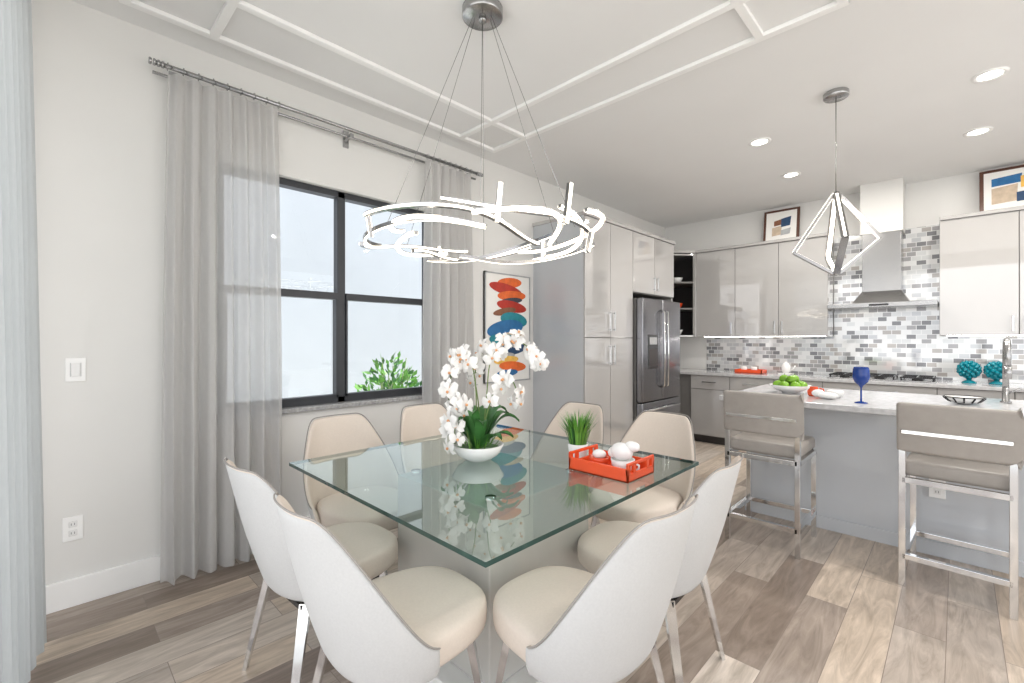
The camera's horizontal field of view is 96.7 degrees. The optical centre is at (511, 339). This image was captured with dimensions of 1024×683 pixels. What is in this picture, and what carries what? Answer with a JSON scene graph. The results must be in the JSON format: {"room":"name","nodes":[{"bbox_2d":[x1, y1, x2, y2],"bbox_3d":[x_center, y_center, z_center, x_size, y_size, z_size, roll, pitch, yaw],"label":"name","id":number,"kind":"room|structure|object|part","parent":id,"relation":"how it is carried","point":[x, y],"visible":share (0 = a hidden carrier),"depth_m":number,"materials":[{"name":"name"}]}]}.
{"room":"dining room","nodes":[
{"label":"dining room","id":0,"kind":"room"},
{"bbox_2d":[31,0,664,584],"bbox_3d":[-0.122,-0.185,4.563,0.180,3.050,7.210,0,0,44],"label":"wall","id":1,"kind":"structure","parent":0,"point":[100,108],"depth_m":2.44,"materials":[{"name":"paint"}]},
{"bbox_2d":[62,515,82,542],"bbox_3d":[-2.213,0.950,2.293,0.010,0.120,0.076,0,0,44],"label":"wall outlet","id":2,"kind":"object","parent":1,"relation":"attached to","point":[72,527],"visible":1,"depth_m":2.29,"materials":[{"name":"white plastic"}]},
{"bbox_2d":[65,358,85,381],"bbox_3d":[-2.205,0.150,2.300,0.011,0.120,0.076,0,0,44],"label":"light switch","id":3,"kind":"object","parent":1,"relation":"attached to","point":[75,368],"visible":1,"depth_m":2.30,"materials":[{"name":"white plastic"}]},
{"bbox_2d":[45,455,531,614],"bbox_3d":[-1.115,1.270,3.408,0.018,0.140,3.810,0,0,44],"label":"baseboard","id":4,"kind":"structure","parent":1,"relation":"attached to","point":[72,592],"depth_m":2.36,"materials":[{"name":"white wood"}]},
{"bbox_2d":[148,57,482,179],"bbox_3d":[-1.135,-1.460,3.310,0.127,0.120,2.386,0,0,44],"label":"curtain rod","id":5,"kind":"object","parent":1,"relation":"attached to","point":[346,136],"visible":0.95,"depth_m":3.07,"materials":[{"name":"metal"}]},
{"bbox_2d":[160,73,281,584],"bbox_3d":[-1.677,-0.068,2.683,0.113,2.785,0.627,0,0,44],"label":"sheer curtain","id":6,"kind":"object","parent":5,"relation":"hanging from","point":[222,341],"visible":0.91,"depth_m":2.66,"materials":[{"name":"fabric"}]},
{"bbox_2d":[422,160,474,413],"bbox_3d":[-0.526,-0.068,3.858,0.106,2.785,0.537,0,0,44],"label":"sheer curtain","id":7,"kind":"object","parent":5,"relation":"hanging from","point":[448,303],"visible":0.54,"depth_m":3.81,"materials":[{"name":"fabric"}]},
{"bbox_2d":[279,177,423,407],"bbox_3d":[-1.276,-0.315,3.370,0.082,1.550,1.590,0,0,44],"label":"window","id":8,"kind":"structure","parent":1,"relation":"in","point":[340,299],"depth_m":3.35,"materials":[{"name":"black metal"}]},
{"bbox_2d":[282,394,421,413],"bbox_3d":[-1.224,0.470,3.320,0.085,0.029,1.650,0,0,44],"label":"window sill","id":9,"kind":"structure","parent":1,"relation":"attached to","point":[287,410],"depth_m":3.31,"materials":[{"name":"stone"}]},
{"bbox_2d":[483,271,529,383],"bbox_3d":[-0.041,-0.120,4.498,0.028,1.060,0.630,0,0,44],"label":"wall art","id":10,"kind":"object","parent":1,"relation":"attached to","point":[506,297],"visible":0.78,"depth_m":4.48,"materials":[{"name":"paper"}]},
{"bbox_2d":[672,250,696,336],"bbox_3d":[2.317,-0.635,6.478,0.622,1.180,0.698,0,0,44],"label":"display cabinet","id":11,"kind":"object","parent":1,"relation":"attached to","point":[685,261],"visible":0.23,"depth_m":6.66,"materials":[{"name":"black wood"}]},
{"bbox_2d":[28,441,1023,682],"bbox_3d":[2.300,1.400,2.192,7.000,0.120,7.250,0,0,44],"label":"floor","id":12,"kind":"structure","parent":0,"point":[839,612],"depth_m":2.13,"materials":[{"name":"brown wood"}]},
{"bbox_2d":[224,458,397,682],"bbox_3d":[-0.795,0.894,1.860,0.558,0.897,0.652,0,0,41],"label":"dining chair","id":13,"kind":"object","parent":12,"relation":"on","point":[374,547],"visible":0.64,"depth_m":1.64,"materials":[{"name":"white plastic"}]},
{"bbox_3d":[-0.747,0.904,1.914,0.452,0.121,0.500,0,0,41],"label":"seat","id":14,"kind":"part","parent":13,"relation":"part of","materials":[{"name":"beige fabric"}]},
{"bbox_2d":[303,413,398,530],"bbox_3d":[-0.830,0.894,2.493,0.652,0.897,0.558,0,0,44],"label":"dining chair","id":15,"kind":"object","parent":12,"relation":"on","point":[372,477],"visible":0.79,"depth_m":2.59,"materials":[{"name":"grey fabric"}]},
{"bbox_3d":[-0.779,0.904,2.442,0.500,0.121,0.452,0,0,44],"label":"seat","id":16,"kind":"part","parent":15,"relation":"part of","materials":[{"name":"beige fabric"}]},
{"bbox_2d":[273,493,486,682],"bbox_3d":[-0.392,0.894,1.445,0.652,0.897,0.558,0,0,-45],"label":"dining chair","id":17,"kind":"object","parent":12,"relation":"on","point":[402,626],"visible":1,"depth_m":1.22,"materials":[{"name":"white plastic"}]},
{"bbox_3d":[-0.340,0.904,1.495,0.500,0.121,0.452,0,0,-45],"label":"seat","id":18,"kind":"part","parent":17,"relation":"part of","materials":[{"name":"beige fabric"}]},
{"bbox_2d":[400,403,462,472],"bbox_3d":[-0.423,0.894,2.937,0.558,0.897,0.652,0,0,-44],"label":"dining chair","id":19,"kind":"object","parent":12,"relation":"on","point":[419,421],"visible":0.27,"depth_m":3.09,"materials":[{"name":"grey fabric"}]},
{"bbox_2d":[289,424,698,682],"bbox_3d":[-0.083,0.960,2.159,1.380,0.760,1.370,0,0,44],"label":"dining table","id":20,"kind":"object","parent":12,"relation":"on","point":[504,517],"visible":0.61,"depth_m":1.86,"materials":[{"name":"clear glass"}]},
{"bbox_2d":[437,329,549,461],"bbox_3d":[-0.129,0.263,2.194,0.474,0.634,0.414,0,0,44],"label":"orchid arrangement","id":21,"kind":"object","parent":20,"relation":"on","point":[477,424],"visible":1,"depth_m":2.15,"materials":[{"name":"white plant"}]},
{"bbox_3d":[-0.083,0.588,2.159,1.380,0.015,1.370,0,0,44],"label":"glass","id":22,"kind":"part","parent":20,"relation":"part of","materials":[{"name":"clear glass"}]},
{"bbox_2d":[556,408,598,457],"bbox_3d":[0.318,0.459,2.203,0.224,0.242,0.211,0,0,-5],"label":"potted grass","id":23,"kind":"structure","parent":20,"relation":"on","point":[577,435],"depth_m":2.17,"materials":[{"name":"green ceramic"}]},
{"bbox_2d":[569,444,653,482],"bbox_3d":[0.439,0.541,2.020,0.300,0.078,0.220,0,0,44],"label":"tray","id":24,"kind":"object","parent":20,"relation":"on","point":[583,464],"visible":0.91,"depth_m":1.95,"materials":[{"name":"paint"}]},
{"bbox_2d":[590,441,639,469],"bbox_3d":[0.452,0.503,2.007,0.246,0.135,0.104,0,0,44],"label":"decorative balls","id":25,"kind":"object","parent":24,"relation":"in","point":[621,453],"visible":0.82,"depth_m":1.96,"materials":[{"name":"white ceramic"}]},
{"bbox_2d":[529,401,603,524],"bbox_3d":[0.307,0.894,2.999,0.558,0.897,0.652,0,0,44],"label":"dining chair","id":26,"kind":"object","parent":12,"relation":"on","point":[555,456],"visible":0.41,"depth_m":3.21,"materials":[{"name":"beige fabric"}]},
{"bbox_3d":[0.256,0.904,2.948,0.452,0.121,0.500,0,0,44],"label":"seat","id":27,"kind":"part","parent":26,"relation":"part of","materials":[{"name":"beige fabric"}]},
{"bbox_2d":[493,494,697,682],"bbox_3d":[0.240,0.894,1.442,0.558,0.897,0.652,0,0,-44],"label":"dining chair","id":28,"kind":"object","parent":12,"relation":"on","point":[567,624],"visible":1,"depth_m":1.21,"materials":[{"name":"white plastic"}]},
{"bbox_3d":[0.191,0.904,1.495,0.452,0.121,0.500,0,0,-44],"label":"seat","id":29,"kind":"part","parent":28,"relation":"part of","materials":[{"name":"beige fabric"}]},
{"bbox_2d":[532,211,675,451],"bbox_3d":[1.135,0.058,5.221,0.692,2.565,1.930,0,0,44],"label":"pantry cabinet","id":30,"kind":"object","parent":12,"relation":"on","point":[583,301],"visible":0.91,"depth_m":4.62,"materials":[{"name":"paint"}]},
{"bbox_2d":[589,410,695,528],"bbox_3d":[0.736,0.894,2.593,0.652,0.897,0.558,0,0,-44],"label":"dining chair","id":31,"kind":"object","parent":12,"relation":"on","point":[656,432],"visible":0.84,"depth_m":2.62,"materials":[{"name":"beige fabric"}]},
{"bbox_3d":[0.683,0.904,2.543,0.500,0.121,0.452,0,0,-44],"label":"seat","id":32,"kind":"part","parent":31,"relation":"part of","materials":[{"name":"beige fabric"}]},
{"bbox_2d":[633,298,680,421],"bbox_3d":[1.503,0.440,5.470,0.773,1.800,0.930,0,0,44],"label":"refrigerator","id":33,"kind":"object","parent":12,"relation":"on","point":[656,323],"visible":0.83,"depth_m":5.11,"materials":[{"name":"metal"}]},
{"bbox_2d":[577,454,743,682],"bbox_3d":[0.594,0.894,1.883,0.652,0.897,0.558,0,0,41],"label":"dining chair","id":34,"kind":"object","parent":12,"relation":"on","point":[715,493],"visible":0.62,"depth_m":1.66,"materials":[{"name":"white plastic"}]},
{"bbox_3d":[0.540,0.904,1.931,0.500,0.121,0.452,0,0,41],"label":"seat","id":35,"kind":"part","parent":34,"relation":"part of","materials":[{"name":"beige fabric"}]},
{"bbox_2d":[723,390,816,559],"bbox_3d":[1.759,0.833,3.080,0.470,1.014,0.518,0,0,44],"label":"bar stool","id":36,"kind":"object","parent":12,"relation":"on","point":[769,423],"visible":0.94,"depth_m":2.94,"materials":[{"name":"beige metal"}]},
{"bbox_3d":[1.614,0.472,2.932,0.470,0.293,0.105,0,0,44],"label":"backrest","id":37,"kind":"part","parent":36,"relation":"part of","materials":[{"name":"leather"}]},
{"bbox_2d":[731,432,814,458],"bbox_3d":[1.781,0.703,3.112,0.420,0.085,0.440,0,0,44],"label":"seat cushion","id":38,"kind":"object","parent":36,"relation":"on","point":[744,441],"depth_m":2.99,"materials":[{"name":"leather"}]},
{"bbox_2d":[679,368,1023,444],"bbox_3d":[3.955,0.880,4.875,5.190,0.920,0.672,0,0,44],"label":"base cabinet","id":39,"kind":"object","parent":12,"relation":"on","point":[700,389],"visible":0.32,"depth_m":5.61,"materials":[{"name":"white stone"}]},
{"bbox_2d":[734,366,766,373],"bbox_3d":[3.050,0.380,5.816,0.320,0.080,0.220,0,0,44],"label":"serving tray","id":40,"kind":"object","parent":39,"relation":"on","point":[743,369],"visible":0.98,"depth_m":5.77,"materials":[{"name":"paint"}]},
{"bbox_2d":[778,362,795,374],"bbox_3d":[3.367,0.343,5.556,0.176,0.155,0.150,0,0,44],"label":"teapot","id":41,"kind":"object","parent":39,"relation":"on","point":[785,367],"visible":0.93,"depth_m":5.53,"materials":[{"name":"ceramic"}]},
{"bbox_2d":[827,372,937,382],"bbox_3d":[3.972,0.397,4.900,0.880,0.047,0.480,0,0,44],"label":"gas cooktop","id":42,"kind":"object","parent":39,"relation":"in","point":[841,375],"visible":0.86,"depth_m":4.78,"materials":[{"name":"metal"}]},
{"bbox_2d":[956,360,981,383],"bbox_3d":[4.466,0.309,4.445,0.182,0.222,0.178,0,0,44],"label":"ornament","id":43,"kind":"object","parent":39,"relation":"on","point":[970,369],"visible":1,"depth_m":4.41,"materials":[{"name":"ceramic"}]},
{"bbox_2d":[983,361,1001,384],"bbox_3d":[4.598,0.309,4.315,0.182,0.222,0.178,0,0,44],"label":"ornament","id":44,"kind":"object","parent":39,"relation":"on","point":[992,370],"visible":0.76,"depth_m":4.29,"materials":[{"name":"ceramic"}]},
{"bbox_2d":[719,384,1023,577],"bbox_3d":[3.135,0.880,2.766,3.210,0.920,1.180,0,0,44],"label":"kitchen island","id":45,"kind":"object","parent":12,"relation":"on","point":[856,443],"visible":0.47,"depth_m":3.04,"materials":[{"name":"paint"}]},
{"bbox_2d":[719,384,1023,415],"bbox_3d":[3.135,0.440,2.766,3.210,0.040,1.180,0,0,44],"label":"island countertop","id":46,"kind":"structure","parent":45,"relation":"on","point":[879,403],"depth_m":3.11,"materials":[{"name":"stone"}]},
{"bbox_2d":[770,373,810,393],"bbox_3d":[2.204,0.342,3.608,0.290,0.155,0.290,0,0,44],"label":"bowl","id":47,"kind":"object","parent":46,"relation":"on","point":[791,384],"visible":0.99,"depth_m":3.54,"materials":[{"name":"green food"}]},
{"bbox_2d":[811,389,838,398],"bbox_3d":[2.233,0.389,3.250,0.167,0.063,0.087,0,0,44],"label":"folded napkin","id":48,"kind":"object","parent":46,"relation":"on","point":[817,393],"visible":1,"depth_m":3.23,"materials":[{"name":"white fabric"}]},
{"bbox_2d":[807,386,843,397],"bbox_3d":[2.320,0.385,3.369,0.224,0.070,0.103,0,0,35],"label":"sugar bowl","id":49,"kind":"object","parent":46,"relation":"on","point":[839,393],"visible":0.66,"depth_m":3.37,"materials":[{"name":"ceramic"}]},
{"bbox_2d":[852,367,869,403],"bbox_3d":[2.330,0.300,3.037,0.098,0.240,0.098,0,0,44],"label":"goblet","id":50,"kind":"object","parent":46,"relation":"on","point":[860,375],"visible":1,"depth_m":3.01,"materials":[{"name":"blue glass"}]},
{"bbox_2d":[942,395,986,403],"bbox_3d":[2.974,0.396,2.994,0.208,0.049,0.208,0,0,44],"label":"patterned bowl","id":51,"kind":"object","parent":46,"relation":"on","point":[960,399],"visible":1,"depth_m":2.96,"materials":[{"name":"white ceramic"}]},
{"bbox_2d":[1000,338,1021,402],"bbox_3d":[3.255,0.202,2.963,0.102,0.436,0.227,0,0,44],"label":"kitchen faucet","id":52,"kind":"object","parent":46,"relation":"on","point":[1006,347],"visible":1,"depth_m":2.94,"materials":[{"name":"metal"}]},
{"bbox_2d":[929,479,945,498],"bbox_3d":[2.629,0.915,2.813,0.076,0.120,0.022,0,0,44],"label":"outlet","id":53,"kind":"object","parent":45,"relation":"attached to","point":[934,493],"depth_m":2.81,"materials":[{"name":"white plastic"}]},
{"bbox_2d":[896,402,1023,620],"bbox_3d":[2.433,0.833,2.475,0.518,1.014,0.470,0,0,-43],"label":"bar stool","id":54,"kind":"object","parent":12,"relation":"on","point":[980,447],"visible":1,"depth_m":2.33,"materials":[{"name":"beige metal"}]},
{"bbox_2d":[906,452,1008,490],"bbox_3d":[2.457,0.703,2.507,0.440,0.085,0.420,0,0,-43],"label":"seat cushion","id":55,"kind":"object","parent":54,"relation":"on","point":[974,473],"depth_m":2.38,"materials":[{"name":"leather"}]},
{"bbox_3d":[2.281,0.472,2.335,0.105,0.293,0.470,0,0,-43],"label":"backrest","id":56,"kind":"part","parent":54,"relation":"part of","materials":[{"name":"leather"}]},
{"bbox_2d":[71,0,1023,227],"bbox_3d":[2.300,-1.770,2.192,7.000,0.120,7.250,0,0,44],"label":"ceiling","id":57,"kind":"structure","parent":0,"point":[676,151],"depth_m":3.04,"materials":[{"name":"paint"}]},
{"bbox_2d":[359,0,604,263],"bbox_3d":[-0.159,-1.056,2.341,1.233,1.308,1.246,0,0,44],"label":"chandelier","id":58,"kind":"object","parent":57,"relation":"hanging from","point":[480,15],"visible":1,"depth_m":2.19,"materials":[{"name":"metal"}]},
{"bbox_2d":[118,0,849,152],"bbox_3d":[-0.134,-1.698,2.279,2.605,0.024,2.575,0,0,44],"label":"trim","id":59,"kind":"structure","parent":57,"relation":"attached to","point":[229,6],"depth_m":2.71,"materials":[{"name":"white wood"}]},
{"bbox_2d":[748,137,770,146],"bbox_3d":[2.137,-1.706,3.926,0.176,0.008,0.176,0,0,44],"label":"recessed light","id":60,"kind":"object","parent":57,"relation":"in","point":[762,141],"visible":1,"depth_m":3.92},
{"bbox_2d":[781,171,800,177],"bbox_3d":[2.885,-1.706,4.705,0.176,0.008,0.176,0,0,44],"label":"recessed light","id":61,"kind":"object","parent":57,"relation":"in","point":[796,173],"visible":1,"depth_m":4.69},
{"bbox_2d":[792,87,882,274],"bbox_3d":[2.237,-1.077,3.142,0.393,1.265,0.392,0,0,-21],"label":"pendant light","id":62,"kind":"object","parent":57,"relation":"hanging from","point":[837,94],"visible":1,"depth_m":3.11,"materials":[{"name":"metal"}]},
{"bbox_2d":[963,126,992,136],"bbox_3d":[3.822,-1.706,3.731,0.176,0.008,0.176,0,0,44],"label":"recessed light","id":63,"kind":"object","parent":57,"relation":"in","point":[982,130],"visible":1,"depth_m":3.73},
{"bbox_2d":[971,66,1009,82],"bbox_3d":[3.081,-1.706,2.932,0.176,0.008,0.176,0,0,44],"label":"recessed light","id":64,"kind":"object","parent":57,"relation":"in","point":[994,73],"visible":1,"depth_m":2.92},
{"bbox_2d":[665,163,1023,383],"bbox_3d":[4.759,-0.185,4.703,6.600,3.050,0.180,0,0,44],"label":"wall","id":65,"kind":"structure","parent":0,"point":[927,201],"depth_m":5.57,"materials":[{"name":"paint"}]},
{"bbox_2d":[696,233,833,336],"bbox_3d":[3.184,-0.633,5.842,1.505,1.184,0.392,0,0,44],"label":"upper cabinet","id":66,"kind":"object","parent":65,"relation":"attached to","point":[757,289],"visible":0.92,"depth_m":5.64,"materials":[{"name":"beige laminate"}]},
{"bbox_2d":[763,206,799,240],"bbox_3d":[3.400,-1.441,5.745,0.400,0.427,0.086,0,0,44],"label":"framed picture","id":67,"kind":"object","parent":66,"relation":"on","point":[783,223],"visible":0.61,"depth_m":5.73,"materials":[{"name":"paper"}]},
{"bbox_2d":[707,225,1023,382],"bbox_3d":[4.417,-0.401,4.903,4.570,1.639,0.011,0,0,44],"label":"tile backsplash","id":68,"kind":"structure","parent":65,"relation":"attached to","point":[907,341],"depth_m":5.09,"materials":[{"name":"tile"}]},
{"bbox_2d":[827,177,938,310],"bbox_3d":[4.008,-1.027,4.936,0.900,1.364,0.513,0,0,44],"label":"range hood","id":69,"kind":"object","parent":65,"relation":"attached to","point":[882,203],"visible":1,"depth_m":4.88,"materials":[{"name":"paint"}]},
{"bbox_2d":[939,205,1023,335],"bbox_3d":[5.151,-0.633,3.916,2.140,1.184,0.392,0,0,44],"label":"upper cabinet","id":70,"kind":"object","parent":65,"relation":"attached to","point":[981,254],"visible":1,"depth_m":4.34,"materials":[{"name":"beige laminate"}]},
{"bbox_2d":[979,164,1023,211],"bbox_3d":[4.845,-1.451,4.333,0.550,0.447,0.089,0,0,44],"label":"framed picture","id":71,"kind":"object","parent":70,"relation":"on","point":[1001,188],"visible":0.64,"depth_m":4.41,"materials":[{"name":"paper"}]},
{"bbox_3d":[-0.159,-0.185,-0.320,6.600,3.050,0.180,0,0,44],"label":"wall","id":72,"kind":"structure","parent":0,"visible":0},
{"bbox_3d":[-1.518,-1.540,1.222,1.900,0.025,0.122,0,0,44],"label":"curtain rod","id":73,"kind":"object","parent":72,"relation":"attached to","visible":0},
{"bbox_2d":[0,0,46,682],"bbox_3d":[-1.820,-0.092,1.646,0.080,2.835,0.819,0,0,-35],"label":"sheer curtain","id":74,"kind":"object","parent":73,"relation":"hanging from","point":[23,632],"visible":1,"depth_m":1.70,"materials":[{"name":"fabric"}]},
{"label":"outside","id":75,"kind":"structure","parent":0,"visible":0},
{"bbox_3d":[3.726,1.540,-3.649,23.190,0.100,28.000,0,0,44],"label":"concrete patio","id":76,"kind":"object","parent":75,"visible":0},
{"bbox_2d":[354,351,421,391],"bbox_3d":[-1.211,0.797,4.538,0.741,1.383,0.747,0,0,-6],"label":"shrub","id":77,"kind":"object","parent":76,"relation":"on","point":[402,378],"visible":0.18,"depth_m":4.50,"materials":[{"name":"green plant"}]},
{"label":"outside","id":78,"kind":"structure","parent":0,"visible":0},
{"bbox_2d":[279,187,421,397],"bbox_3d":[-2.538,-1.710,6.684,0.200,6.900,18.000,0,0,44],"label":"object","id":79,"kind":"structure","parent":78,"point":[375,330],"depth_m":6.65,"materials":[{"name":"glass"}]}
]}

